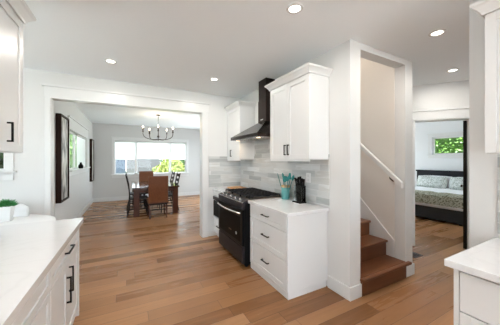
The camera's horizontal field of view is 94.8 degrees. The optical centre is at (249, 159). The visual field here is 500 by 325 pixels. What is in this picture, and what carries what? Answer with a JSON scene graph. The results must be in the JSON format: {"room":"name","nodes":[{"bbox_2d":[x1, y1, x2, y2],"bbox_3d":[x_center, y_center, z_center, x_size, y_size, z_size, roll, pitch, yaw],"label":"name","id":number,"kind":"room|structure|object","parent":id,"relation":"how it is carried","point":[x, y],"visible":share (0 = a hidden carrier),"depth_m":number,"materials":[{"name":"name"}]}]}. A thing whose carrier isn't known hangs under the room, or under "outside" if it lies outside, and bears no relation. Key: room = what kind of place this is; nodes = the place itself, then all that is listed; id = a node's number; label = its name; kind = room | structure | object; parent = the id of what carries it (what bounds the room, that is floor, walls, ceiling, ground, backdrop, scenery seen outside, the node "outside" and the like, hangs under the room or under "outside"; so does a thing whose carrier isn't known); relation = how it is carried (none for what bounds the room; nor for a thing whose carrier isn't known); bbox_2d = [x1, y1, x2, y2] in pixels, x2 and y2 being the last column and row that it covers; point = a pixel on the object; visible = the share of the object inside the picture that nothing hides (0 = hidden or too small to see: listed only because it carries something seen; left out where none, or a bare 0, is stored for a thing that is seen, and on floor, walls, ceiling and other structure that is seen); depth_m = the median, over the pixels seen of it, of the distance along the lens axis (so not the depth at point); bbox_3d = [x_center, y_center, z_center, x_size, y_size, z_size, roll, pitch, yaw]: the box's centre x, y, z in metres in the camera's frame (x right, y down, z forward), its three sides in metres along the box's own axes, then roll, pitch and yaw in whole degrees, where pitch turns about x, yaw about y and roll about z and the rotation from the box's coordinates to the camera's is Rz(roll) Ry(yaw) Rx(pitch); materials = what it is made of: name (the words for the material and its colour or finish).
{"room":"kitchen","nodes":[
{"label":"kitchen","id":0,"kind":"room"},
{"bbox_2d":[54,101,91,219],"bbox_3d":[-4.380,0.110,5.773,0.140,2.780,5.370,0,0,-28],"label":"wall","id":1,"kind":"structure","parent":0,"point":[80,186],"depth_m":5.32,"materials":[{"name":"white paint"}]},
{"bbox_2d":[56,113,68,203],"bbox_3d":[-3.414,-0.020,4.197,0.078,1.540,0.620,0,0,-28],"label":"framed picture","id":2,"kind":"object","parent":1,"relation":"attached to","point":[62,122],"visible":1,"depth_m":4.09,"materials":[{"name":"brown wood"}]},
{"bbox_2d":[62,117,67,199],"bbox_3d":[-3.422,-0.020,4.193,0.056,1.470,0.550,0,0,-28],"label":"print","id":3,"kind":"object","parent":2,"relation":"attached to","point":[64,119],"depth_m":4.23},
{"bbox_2d":[70,132,76,169],"bbox_3d":[-4.432,-0.205,5.825,0.042,0.870,2.450,0,0,-28],"label":"window","id":4,"kind":"structure","parent":1,"relation":"in","point":[73,134],"depth_m":5.67,"materials":[{"name":"white plastic"}]},
{"bbox_2d":[67,115,90,175],"bbox_3d":[-4.316,-0.278,5.887,0.080,1.255,2.690,0,0,-28],"label":"trim","id":5,"kind":"structure","parent":1,"relation":"attached to","point":[74,125],"depth_m":5.44,"materials":[{"name":"white paint"}]},
{"bbox_2d":[76,134,85,167],"bbox_3d":[-4.641,-0.211,6.337,0.044,0.842,1.310,0,0,-28],"label":"roller shade","id":6,"kind":"object","parent":1,"relation":"attached to","point":[80,140],"visible":1,"depth_m":6.22,"materials":[{"name":"fabric"}]},
{"bbox_2d":[75,198,92,217],"bbox_3d":[-4.282,1.430,5.757,0.018,0.140,5.210,0,0,-28],"label":"baseboard","id":7,"kind":"structure","parent":1,"relation":"attached to","point":[87,206],"depth_m":6.45,"materials":[{"name":"white paint"}]},
{"bbox_2d":[90,139,93,181],"bbox_3d":[-5.272,0.025,7.672,0.068,1.390,0.540,0,0,-28],"label":"framed picture","id":8,"kind":"object","parent":1,"relation":"attached to","point":[91,140],"visible":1,"depth_m":7.44,"materials":[{"name":"brown wood"}]},
{"bbox_2d":[92,141,92,179],"bbox_3d":[-5.280,0.025,7.668,0.046,1.320,0.470,0,0,-28],"label":"print","id":9,"kind":"object","parent":8,"relation":"attached to","point":[92,141],"depth_m":7.69},
{"bbox_2d":[0,68,240,236],"bbox_3d":[-2.709,0.110,3.542,5.630,2.780,0.140,0,0,-28],"label":"wall","id":10,"kind":"structure","parent":0,"point":[27,186],"depth_m":3.31,"materials":[{"name":"white paint"}]},
{"bbox_2d":[0,153,16,179],"bbox_3d":[-3.799,-0.247,2.854,1.320,1.055,0.050,0,0,-28],"label":"trim","id":11,"kind":"structure","parent":10,"relation":"attached to","point":[8,173],"depth_m":3.13,"materials":[{"name":"white paint"}]},
{"bbox_2d":[42,83,209,237],"bbox_3d":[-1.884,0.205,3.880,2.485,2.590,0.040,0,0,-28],"label":"trim","id":12,"kind":"structure","parent":10,"relation":"attached to","point":[50,90],"depth_m":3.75,"materials":[{"name":"white paint"}]},
{"bbox_2d":[51,97,201,113],"bbox_3d":[-1.946,-0.904,3.949,2.250,0.016,0.180,0,0,-28],"label":"trim","id":13,"kind":"structure","parent":10,"relation":"attached to","point":[53,98],"depth_m":3.82,"materials":[{"name":"white paint"}]},
{"bbox_2d":[209,156,240,186],"bbox_3d":[-0.499,0.240,4.634,0.678,0.600,0.012,0,0,-28],"label":"tiled wall","id":14,"kind":"structure","parent":10,"relation":"attached to","point":[222,172],"depth_m":4.61,"materials":[{"name":"grey tile"}]},
{"bbox_2d":[92,123,199,197],"bbox_3d":[-3.770,0.110,9.062,4.310,2.780,0.140,0,0,-28],"label":"wall","id":15,"kind":"structure","parent":0,"point":[104,185],"depth_m":8.50,"materials":[{"name":"white paint"}]},
{"bbox_2d":[93,191,199,201],"bbox_3d":[-3.733,1.430,8.992,4.030,0.140,0.018,0,0,-28],"label":"baseboard","id":16,"kind":"structure","parent":15,"relation":"attached to","point":[196,192],"depth_m":8.45,"materials":[{"name":"white paint"}]},
{"bbox_2d":[112,137,187,177],"bbox_3d":[-3.772,-0.077,8.936,2.810,1.495,0.080,0,0,-28],"label":"trim","id":17,"kind":"structure","parent":15,"relation":"attached to","point":[114,175],"depth_m":8.72,"materials":[{"name":"white paint"}]},
{"bbox_2d":[115,140,185,173],"bbox_3d":[-3.833,-0.075,9.052,2.570,1.250,0.042,0,0,-28],"label":"window","id":18,"kind":"structure","parent":15,"relation":"in","point":[115,140],"depth_m":8.77,"materials":[{"name":"white plastic"}]},
{"bbox_2d":[115,141,134,159],"bbox_3d":[-4.636,-0.340,8.560,0.670,0.704,0.044,0,0,-28],"label":"roller shade","id":19,"kind":"object","parent":18,"relation":"attached to","point":[124,150],"visible":1,"depth_m":8.55,"materials":[{"name":"fabric"}]},
{"bbox_2d":[137,141,169,158],"bbox_3d":[-3.776,-0.350,9.019,1.200,0.684,0.044,0,0,-28],"label":"roller shade","id":20,"kind":"object","parent":18,"relation":"attached to","point":[145,150],"visible":1,"depth_m":9.02,"materials":[{"name":"fabric"}]},
{"bbox_2d":[171,142,185,159],"bbox_3d":[-2.946,-0.340,9.461,0.600,0.704,0.044,0,0,-28],"label":"roller shade","id":21,"kind":"object","parent":18,"relation":"attached to","point":[178,150],"visible":1,"depth_m":9.47,"materials":[{"name":"fabric"}]},
{"bbox_2d":[23,0,468,129],"bbox_3d":[1.204,-1.355,3.588,12.700,0.150,14.600,0,0,-28],"label":"ceiling","id":22,"kind":"structure","parent":0,"point":[173,44],"depth_m":2.47,"materials":[{"name":"white paint"}]},
{"bbox_2d":[104,59,116,63],"bbox_3d":[-1.809,-1.276,2.990,0.144,0.008,0.144,0,0,-28],"label":"recessed light","id":23,"kind":"object","parent":22,"relation":"in","point":[112,61],"visible":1,"depth_m":2.99,"materials":[{"name":"beige"}]},
{"bbox_2d":[142,114,173,140],"bbox_3d":[-2.628,-0.909,6.559,0.835,0.739,0.822,0,0,-28],"label":"chandelier","id":24,"kind":"object","parent":22,"relation":"hanging from","point":[158,136],"visible":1,"depth_m":6.58,"materials":[{"name":"brown metal"}]},
{"bbox_2d":[286,3,302,13],"bbox_3d":[0.379,-1.276,1.947,0.144,0.008,0.144,0,0,-28],"label":"recessed light","id":25,"kind":"object","parent":22,"relation":"in","point":[293,8],"visible":1,"depth_m":1.95,"materials":[{"name":"white plastic"}]},
{"bbox_2d":[428,29,446,36],"bbox_3d":[1.890,-1.276,2.322,0.144,0.008,0.144,0,0,-28],"label":"recessed light","id":26,"kind":"object","parent":22,"relation":"in","point":[438,32],"visible":1,"depth_m":2.31,"materials":[{"name":"beige"}]},
{"bbox_2d":[446,68,458,71],"bbox_3d":[2.903,-1.276,3.292,0.144,0.008,0.144,0,0,-28],"label":"recessed light","id":27,"kind":"object","parent":22,"relation":"in","point":[453,69],"visible":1,"depth_m":3.29,"materials":[{"name":"beige"}]},
{"bbox_2d":[73,195,466,324],"bbox_3d":[1.204,1.560,3.588,12.580,0.120,14.480,0,0,-28],"label":"floor","id":28,"kind":"structure","parent":0,"point":[142,270],"depth_m":2.74,"materials":[{"name":"brown wood"}]},
{"bbox_2d":[13,203,28,216],"bbox_3d":[-3.025,1.041,2.784,0.441,0.924,0.480,0,0,-28],"label":"shell chair","id":29,"kind":"object","parent":28,"relation":"on","point":[21,210],"visible":0.15,"depth_m":3.03,"materials":[{"name":"white plastic"}]},
{"bbox_2d":[0,214,55,225],"bbox_3d":[-3.015,1.125,2.404,1.520,0.750,1.520,0,0,-28],"label":"round table","id":30,"kind":"object","parent":28,"relation":"on","point":[31,218],"visible":0.38,"depth_m":2.88,"materials":[{"name":"white plastic"}]},
{"bbox_2d":[0,199,17,221],"bbox_3d":[-2.960,0.611,2.791,0.219,0.277,0.216,0,0,32],"label":"potted plant","id":31,"kind":"object","parent":30,"relation":"on","point":[7,207],"visible":1,"depth_m":2.76,"materials":[{"name":"white ceramic"}]},
{"bbox_2d":[12,270,49,324],"bbox_3d":[-1.232,1.058,0.815,0.652,0.885,0.998,0,0,-28],"label":"base cabinet","id":32,"kind":"object","parent":28,"relation":"on","point":[36,311],"visible":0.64,"depth_m":1.22,"materials":[{"name":"white wood"}]},
{"bbox_2d":[0,218,83,324],"bbox_3d":[-1.224,0.690,0.798,0.650,0.240,2.960,0,0,-28],"label":"countertop","id":33,"kind":"structure","parent":32,"relation":"on","point":[28,251],"depth_m":1.35,"materials":[{"name":"stone"}]},
{"bbox_2d":[49,229,78,324],"bbox_3d":[-1.688,1.058,1.671,0.652,0.885,0.938,0,0,-28],"label":"base cabinet","id":34,"kind":"object","parent":28,"relation":"on","point":[64,274],"visible":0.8,"depth_m":1.75,"materials":[{"name":"white wood"}]},
{"bbox_2d":[126,173,145,209],"bbox_3d":[-3.541,0.950,7.121,0.551,1.105,0.450,0,0,-28],"label":"dining chair","id":35,"kind":"object","parent":28,"relation":"on","point":[131,193],"visible":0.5,"depth_m":7.02,"materials":[{"name":"black wood"}]},
{"bbox_2d":[125,174,147,216],"bbox_3d":[-3.095,0.950,6.283,0.551,1.105,0.450,0,0,-28],"label":"dining chair","id":36,"kind":"object","parent":28,"relation":"on","point":[145,197],"visible":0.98,"depth_m":6.20,"materials":[{"name":"black wood"}]},
{"bbox_2d":[139,171,152,203],"bbox_3d":[-3.619,0.961,8.065,0.480,1.082,0.539,0,0,-28],"label":"dining chair","id":37,"kind":"object","parent":28,"relation":"on","point":[143,175],"visible":0.28,"depth_m":8.21,"materials":[{"name":"brown leather"}]},
{"bbox_2d":[131,180,179,216],"bbox_3d":[-2.950,1.115,7.023,1.180,0.770,1.930,0,0,-28],"label":"dining table","id":38,"kind":"object","parent":28,"relation":"on","point":[138,187],"visible":0.73,"depth_m":6.38,"materials":[{"name":"brown wood"}]},
{"bbox_2d":[147,176,167,218],"bbox_3d":[-2.440,0.961,6.066,0.480,1.082,0.539,0,0,-28],"label":"dining chair","id":39,"kind":"object","parent":28,"relation":"on","point":[157,185],"visible":1,"depth_m":5.86,"materials":[{"name":"brown leather"}]},
{"bbox_2d":[157,171,174,206],"bbox_3d":[-2.772,0.950,7.531,0.551,1.105,0.450,0,0,-28],"label":"dining chair","id":40,"kind":"object","parent":28,"relation":"on","point":[173,173],"visible":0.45,"depth_m":7.49,"materials":[{"name":"black wood"}]},
{"bbox_2d":[159,172,180,212],"bbox_3d":[-2.373,0.950,6.781,0.551,1.105,0.450,0,0,-28],"label":"dining chair","id":41,"kind":"object","parent":28,"relation":"on","point":[177,174],"visible":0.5,"depth_m":6.72,"materials":[{"name":"black wood"}]},
{"bbox_2d":[214,191,219,236],"bbox_3d":[-0.339,1.052,4.415,0.619,0.895,0.542,0,0,-28],"label":"base cabinet","id":42,"kind":"object","parent":28,"relation":"on","point":[216,220],"visible":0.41,"depth_m":4.40,"materials":[{"name":"white"}]},
{"bbox_2d":[213,195,218,218],"bbox_3d":[-0.373,0.897,4.395,0.544,0.405,0.492,0,0,-28],"label":"microwave","id":43,"kind":"object","parent":42,"relation":"in","point":[215,198],"visible":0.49,"depth_m":4.34,"materials":[{"name":"silver metal"}]},
{"bbox_2d":[213,188,229,192],"bbox_3d":[-0.340,0.585,4.408,0.608,0.039,0.536,0,0,-28],"label":"countertop","id":44,"kind":"structure","parent":42,"relation":"on","point":[219,190],"depth_m":4.33,"materials":[{"name":"stone"}]},
{"bbox_2d":[227,186,246,188],"bbox_3d":[-0.224,0.555,4.481,0.300,0.020,0.440,0,0,-28],"label":"cutting board","id":45,"kind":"object","parent":44,"relation":"on","point":[232,187],"visible":0.55,"depth_m":4.48,"materials":[{"name":"brown wood"}]},
{"bbox_2d":[217,187,280,266],"bbox_3d":[-0.056,1.007,3.712,0.759,0.986,0.953,0,0,-28],"label":"range","id":46,"kind":"object","parent":28,"relation":"on","point":[234,207],"visible":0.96,"depth_m":3.41,"materials":[{"name":"black metal"}]},
{"bbox_2d":[223,187,280,199],"bbox_3d":[0.016,0.557,3.751,0.596,0.086,0.953,0,0,-28],"label":"cooktop","id":47,"kind":"object","parent":46,"relation":"in","point":[252,193],"depth_m":3.56,"materials":[{"name":"black metal"}]},
{"bbox_2d":[250,204,327,299],"bbox_3d":[0.443,1.052,2.947,0.619,0.895,0.855,0,0,-28],"label":"base cabinet","id":48,"kind":"object","parent":28,"relation":"on","point":[290,253],"visible":0.94,"depth_m":2.62,"materials":[{"name":"white wood"}]},
{"bbox_2d":[248,197,328,216],"bbox_3d":[0.448,0.585,2.931,0.608,0.039,0.892,0,0,-28],"label":"countertop","id":49,"kind":"structure","parent":48,"relation":"on","point":[287,208],"depth_m":2.77,"materials":[{"name":"stone"}]},
{"bbox_2d":[281,185,289,199],"bbox_3d":[0.509,0.466,3.297,0.125,0.197,0.125,0,0,-28],"label":"utensil crock","id":50,"kind":"object","parent":49,"relation":"on","point":[285,192],"visible":0.96,"depth_m":3.25,"materials":[{"name":"teal ceramic"}]},
{"bbox_2d":[292,185,306,203],"bbox_3d":[0.648,0.452,3.025,0.110,0.225,0.160,0,0,-28],"label":"knife block","id":51,"kind":"object","parent":49,"relation":"on","point":[299,191],"visible":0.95,"depth_m":2.98,"materials":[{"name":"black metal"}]},
{"bbox_2d":[360,218,411,296],"bbox_3d":[0.865,0.154,4.113,0.945,2.691,3.255,0,0,-28],"label":"staircase","id":52,"kind":"structure","parent":28,"relation":"on","point":[378,270],"depth_m":2.86,"materials":[{"name":"brown wood"}]},
{"bbox_2d":[412,252,422,257],"bbox_3d":[2.577,1.497,3.606,0.220,0.006,0.140,0,0,-28],"label":"floor vent","id":53,"kind":"object","parent":28,"relation":"in","point":[414,255],"visible":0.69,"depth_m":3.58,"materials":[{"name":"grey metal"}]},
{"bbox_2d":[415,170,462,225],"bbox_3d":[5.273,0.925,6.448,2.387,1.150,2.200,0,0,-28],"label":"bed","id":54,"kind":"object","parent":28,"relation":"on","point":[443,213],"visible":0.27,"depth_m":5.75,"materials":[{"name":"grey"}]},
{"bbox_2d":[417,175,446,188],"bbox_3d":[5.708,0.700,7.235,0.201,0.370,0.800,0,0,-28],"label":"pillow","id":55,"kind":"object","parent":54,"relation":"on","point":[424,181],"visible":0.94,"depth_m":7.15,"materials":[{"name":"grey fabric"}]},
{"bbox_2d":[425,175,450,187],"bbox_3d":[5.921,0.700,7.303,0.201,0.370,0.800,0,0,-28],"label":"pillow","id":56,"kind":"object","parent":54,"relation":"on","point":[448,177],"visible":0.18,"depth_m":7.01,"materials":[{"name":"white fabric"}]},
{"bbox_2d":[415,190,462,208],"bbox_3d":[4.429,0.948,5.988,0.550,0.264,2.051,0,0,-28],"label":"comforter","id":57,"kind":"object","parent":54,"relation":"on","point":[428,197],"visible":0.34,"depth_m":5.45,"materials":[{"name":"beige fabric"}]},
{"bbox_2d":[449,177,462,189],"bbox_3d":[6.112,0.700,6.476,0.201,0.370,0.800,0,0,-28],"label":"pillow","id":58,"kind":"object","parent":54,"relation":"on","point":[455,182],"visible":0.34,"depth_m":6.65,"materials":[{"name":"grey fabric"}]},
{"bbox_2d":[454,269,499,324],"bbox_3d":[1.916,1.055,0.688,0.748,0.890,1.812,0,0,-28],"label":"base cabinet","id":59,"kind":"object","parent":28,"relation":"on","point":[476,299],"visible":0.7,"depth_m":1.23,"materials":[{"name":"white wood"}]},
{"bbox_2d":[444,237,499,283],"bbox_3d":[1.887,0.588,0.688,0.777,0.040,1.840,0,0,-28],"label":"countertop","id":60,"kind":"structure","parent":59,"relation":"on","point":[482,260],"depth_m":1.29,"materials":[{"name":"stone"}]},
{"bbox_2d":[241,39,357,286],"bbox_3d":[0.460,0.110,3.718,0.130,2.780,2.810,0,0,-28],"label":"wall","id":61,"kind":"structure","parent":0,"point":[343,59],"depth_m":2.52,"materials":[{"name":"white paint"}]},
{"bbox_2d":[224,100,255,160],"bbox_3d":[-0.201,-0.511,4.426,0.368,1.066,0.651,0,0,-28],"label":"upper cabinet","id":62,"kind":"object","parent":61,"relation":"attached to","point":[240,114],"visible":0.99,"depth_m":4.24,"materials":[{"name":"white wood"}]},
{"bbox_2d":[231,78,274,141],"bbox_3d":[0.090,-0.798,3.739,0.477,0.961,0.935,0,0,-28],"label":"range hood","id":63,"kind":"object","parent":61,"relation":"attached to","point":[260,131],"visible":0.84,"depth_m":3.61,"materials":[{"name":"grey metal"}]},
{"bbox_2d":[241,140,329,205],"bbox_3d":[0.364,-0.030,3.747,0.012,1.140,2.390,0,0,-28],"label":"tiled wall","id":64,"kind":"structure","parent":61,"relation":"attached to","point":[261,172],"depth_m":3.52,"materials":[{"name":"grey tile"}]},
{"bbox_2d":[306,173,310,182],"bbox_3d":[0.758,0.237,2.988,0.007,0.125,0.080,0,0,-28],"label":"wall outlet","id":65,"kind":"object","parent":64,"relation":"attached to","point":[308,175],"visible":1,"depth_m":2.98,"materials":[{"name":"white plastic"}]},
{"bbox_2d":[264,63,332,160],"bbox_3d":[0.580,-0.511,2.961,0.368,1.066,0.910,0,0,-28],"label":"upper cabinet","id":66,"kind":"object","parent":61,"relation":"attached to","point":[299,99],"visible":1,"depth_m":2.69,"materials":[{"name":"white wood"}]},
{"bbox_2d":[358,49,359,283],"bbox_3d":[1.165,0.145,2.576,0.040,2.710,0.130,0,0,-28],"label":"pier","id":67,"kind":"object","parent":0,"point":[358,49],"visible":0.29,"depth_m":2.52,"materials":[{"name":"white paint"}]},
{"bbox_2d":[358,42,404,67],"bbox_3d":[1.549,-1.245,2.780,0.910,0.070,0.130,0,0,-28],"label":"doorway header","id":68,"kind":"structure","parent":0,"point":[366,52],"depth_m":2.76,"materials":[{"name":"white paint"}]},
{"bbox_2d":[360,57,411,261],"bbox_3d":[1.057,-1.100,4.847,0.175,5.200,4.240,0,0,-28],"label":"wall","id":69,"kind":"structure","parent":0,"point":[377,80],"depth_m":3.11,"materials":[{"name":"white paint"}]},
{"bbox_2d":[328,263,414,301],"bbox_3d":[1.145,1.430,3.581,1.246,0.140,1.958,0,0,-28],"label":"baseboard","id":70,"kind":"structure","parent":69,"relation":"attached to","point":[352,293],"depth_m":2.52,"materials":[{"name":"white paint"}]},
{"bbox_2d":[360,197,393,256],"bbox_3d":[1.176,-0.086,4.418,0.018,3.172,3.110,0,0,-28],"label":"trim","id":71,"kind":"structure","parent":69,"relation":"attached to","point":[376,228],"depth_m":3.25,"materials":[{"name":"white paint"}]},
{"bbox_2d":[360,142,402,187],"bbox_3d":[1.288,-0.920,4.109,0.112,2.559,2.760,0,0,-28],"label":"handrail","id":72,"kind":"object","parent":69,"relation":"attached to","point":[392,176],"visible":0.39,"depth_m":3.08,"materials":[{"name":"white paint"}]},
{"bbox_2d":[415,120,464,185],"bbox_3d":[6.857,0.110,6.205,0.140,2.780,7.500,0,0,-28],"label":"wall","id":73,"kind":"structure","parent":0,"point":[422,162],"depth_m":7.62,"materials":[{"name":"white paint"}]},
{"bbox_2d":[427,131,462,157],"bbox_3d":[6.336,-0.443,6.992,0.040,0.805,1.660,0,0,-28],"label":"trim","id":74,"kind":"structure","parent":73,"relation":"attached to","point":[430,136],"depth_m":7.36,"materials":[{"name":"white paint"}]},
{"bbox_2d":[433,136,462,153],"bbox_3d":[6.422,-0.440,7.038,0.036,0.560,1.380,0,0,-28],"label":"window","id":75,"kind":"structure","parent":73,"relation":"in","point":[452,136],"depth_m":7.44,"materials":[{"name":"white plastic"}]},
{"bbox_2d":[412,80,468,109],"bbox_3d":[3.243,0.110,3.897,4.400,2.780,0.120,0,0,24],"label":"wall","id":76,"kind":"structure","parent":0,"point":[448,94],"depth_m":3.85,"materials":[{"name":"white paint"}]},
{"bbox_2d":[412,106,468,248],"bbox_3d":[3.226,0.325,3.888,1.035,2.350,0.170,0,0,24],"label":"trim","id":77,"kind":"structure","parent":76,"relation":"attached to","point":[455,113],"depth_m":3.86,"materials":[{"name":"white paint"}]},
{"bbox_2d":[460,120,466,248],"bbox_3d":[3.813,0.419,4.107,0.757,2.138,0.110,0,0,-45],"label":"door","id":78,"kind":"structure","parent":76,"relation":"in","point":[464,185],"depth_m":3.83,"materials":[{"name":"black wood"}]},
{"bbox_2d":[469,0,499,247],"bbox_3d":[3.039,0.110,-0.482,0.130,2.780,5.290,0,0,-28],"label":"wall","id":79,"kind":"structure","parent":0,"point":[483,167],"depth_m":1.77,"materials":[{"name":"white paint"}]},
{"bbox_2d":[469,0,499,153],"bbox_3d":[2.062,-0.531,0.796,0.388,0.983,1.865,0,0,-28],"label":"upper cabinet","id":80,"kind":"object","parent":79,"relation":"attached to","point":[489,10],"visible":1,"depth_m":1.47,"materials":[{"name":"white wood"}]},
{"bbox_2d":[498,154,499,233],"bbox_3d":[2.473,0.245,0.429,0.012,0.590,2.830,0,0,-28],"label":"tiled wall","id":81,"kind":"structure","parent":79,"relation":"attached to","point":[498,154],"depth_m":1.67,"materials":[{"name":"white tile"}]},
{"bbox_3d":[-1.276,0.110,0.074,0.118,2.780,3.330,0,0,-28],"label":"wall","id":82,"kind":"structure","parent":0,"visible":0},
{"bbox_2d":[0,0,36,152],"bbox_3d":[-1.629,-0.577,1.291,0.400,1.053,0.970,0,0,-28],"label":"upper cabinet","id":83,"kind":"object","parent":82,"relation":"attached to","point":[13,13],"visible":1,"depth_m":1.57,"materials":[{"name":"white wood"}]},
{"bbox_3d":[2.061,1.900,6.764,70.000,0.200,70.000,0,0,-28],"label":"ground","id":84,"kind":"structure","parent":0,"visible":0},
{"bbox_2d":[0,153,3,168],"bbox_3d":[-4.448,0.610,4.099,1.093,2.385,1.526,0,0,-28],"label":"shrub","id":85,"kind":"object","parent":84,"relation":"on","point":[1,154],"visible":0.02,"depth_m":3.80,"materials":[{"name":"green plant"}]},
{"bbox_2d":[70,134,76,167],"bbox_3d":[-8.071,0.125,9.612,2.182,3.509,3.181,0,0,-18],"label":"shrub","id":86,"kind":"object","parent":84,"relation":"on","point":[71,136],"visible":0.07,"depth_m":9.51,"materials":[{"name":"green plant"}]},
{"bbox_2d":[71,134,125,172],"bbox_3d":[-10.890,-0.950,14.479,6.400,5.500,4.800,0,0,-28],"label":"house","id":87,"kind":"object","parent":84,"relation":"on","point":[120,164],"visible":0.02,"depth_m":13.77,"materials":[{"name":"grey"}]},
{"bbox_2d":[126,159,159,172],"bbox_3d":[-6.395,0.850,13.837,1.830,1.900,0.037,0,0,-28],"label":"fence","id":88,"kind":"object","parent":84,"relation":"on","point":[142,164],"visible":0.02,"depth_m":13.79,"materials":[{"name":"grey"}]},
{"bbox_2d":[150,159,184,172],"bbox_3d":[-4.325,0.841,12.392,1.971,2.065,1.925,0,0,40],"label":"shrub","id":89,"kind":"object","parent":84,"relation":"on","point":[174,167],"visible":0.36,"depth_m":12.12,"materials":[{"name":"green plant"}]},
{"bbox_2d":[160,159,184,169],"bbox_3d":[-5.036,0.149,15.886,2.278,3.345,1.778,0,0,-6],"label":"shrub","id":90,"kind":"object","parent":84,"relation":"on","point":[161,160],"visible":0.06,"depth_m":15.44,"materials":[{"name":"green plant"}]},
{"bbox_2d":[435,137,462,152],"bbox_3d":[7.862,-0.586,8.371,2.129,4.915,6.742,0,0,-28],"label":"hedge","id":91,"kind":"object","parent":84,"relation":"on","point":[444,145],"visible":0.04,"depth_m":8.28,"materials":[{"name":"green plant"}]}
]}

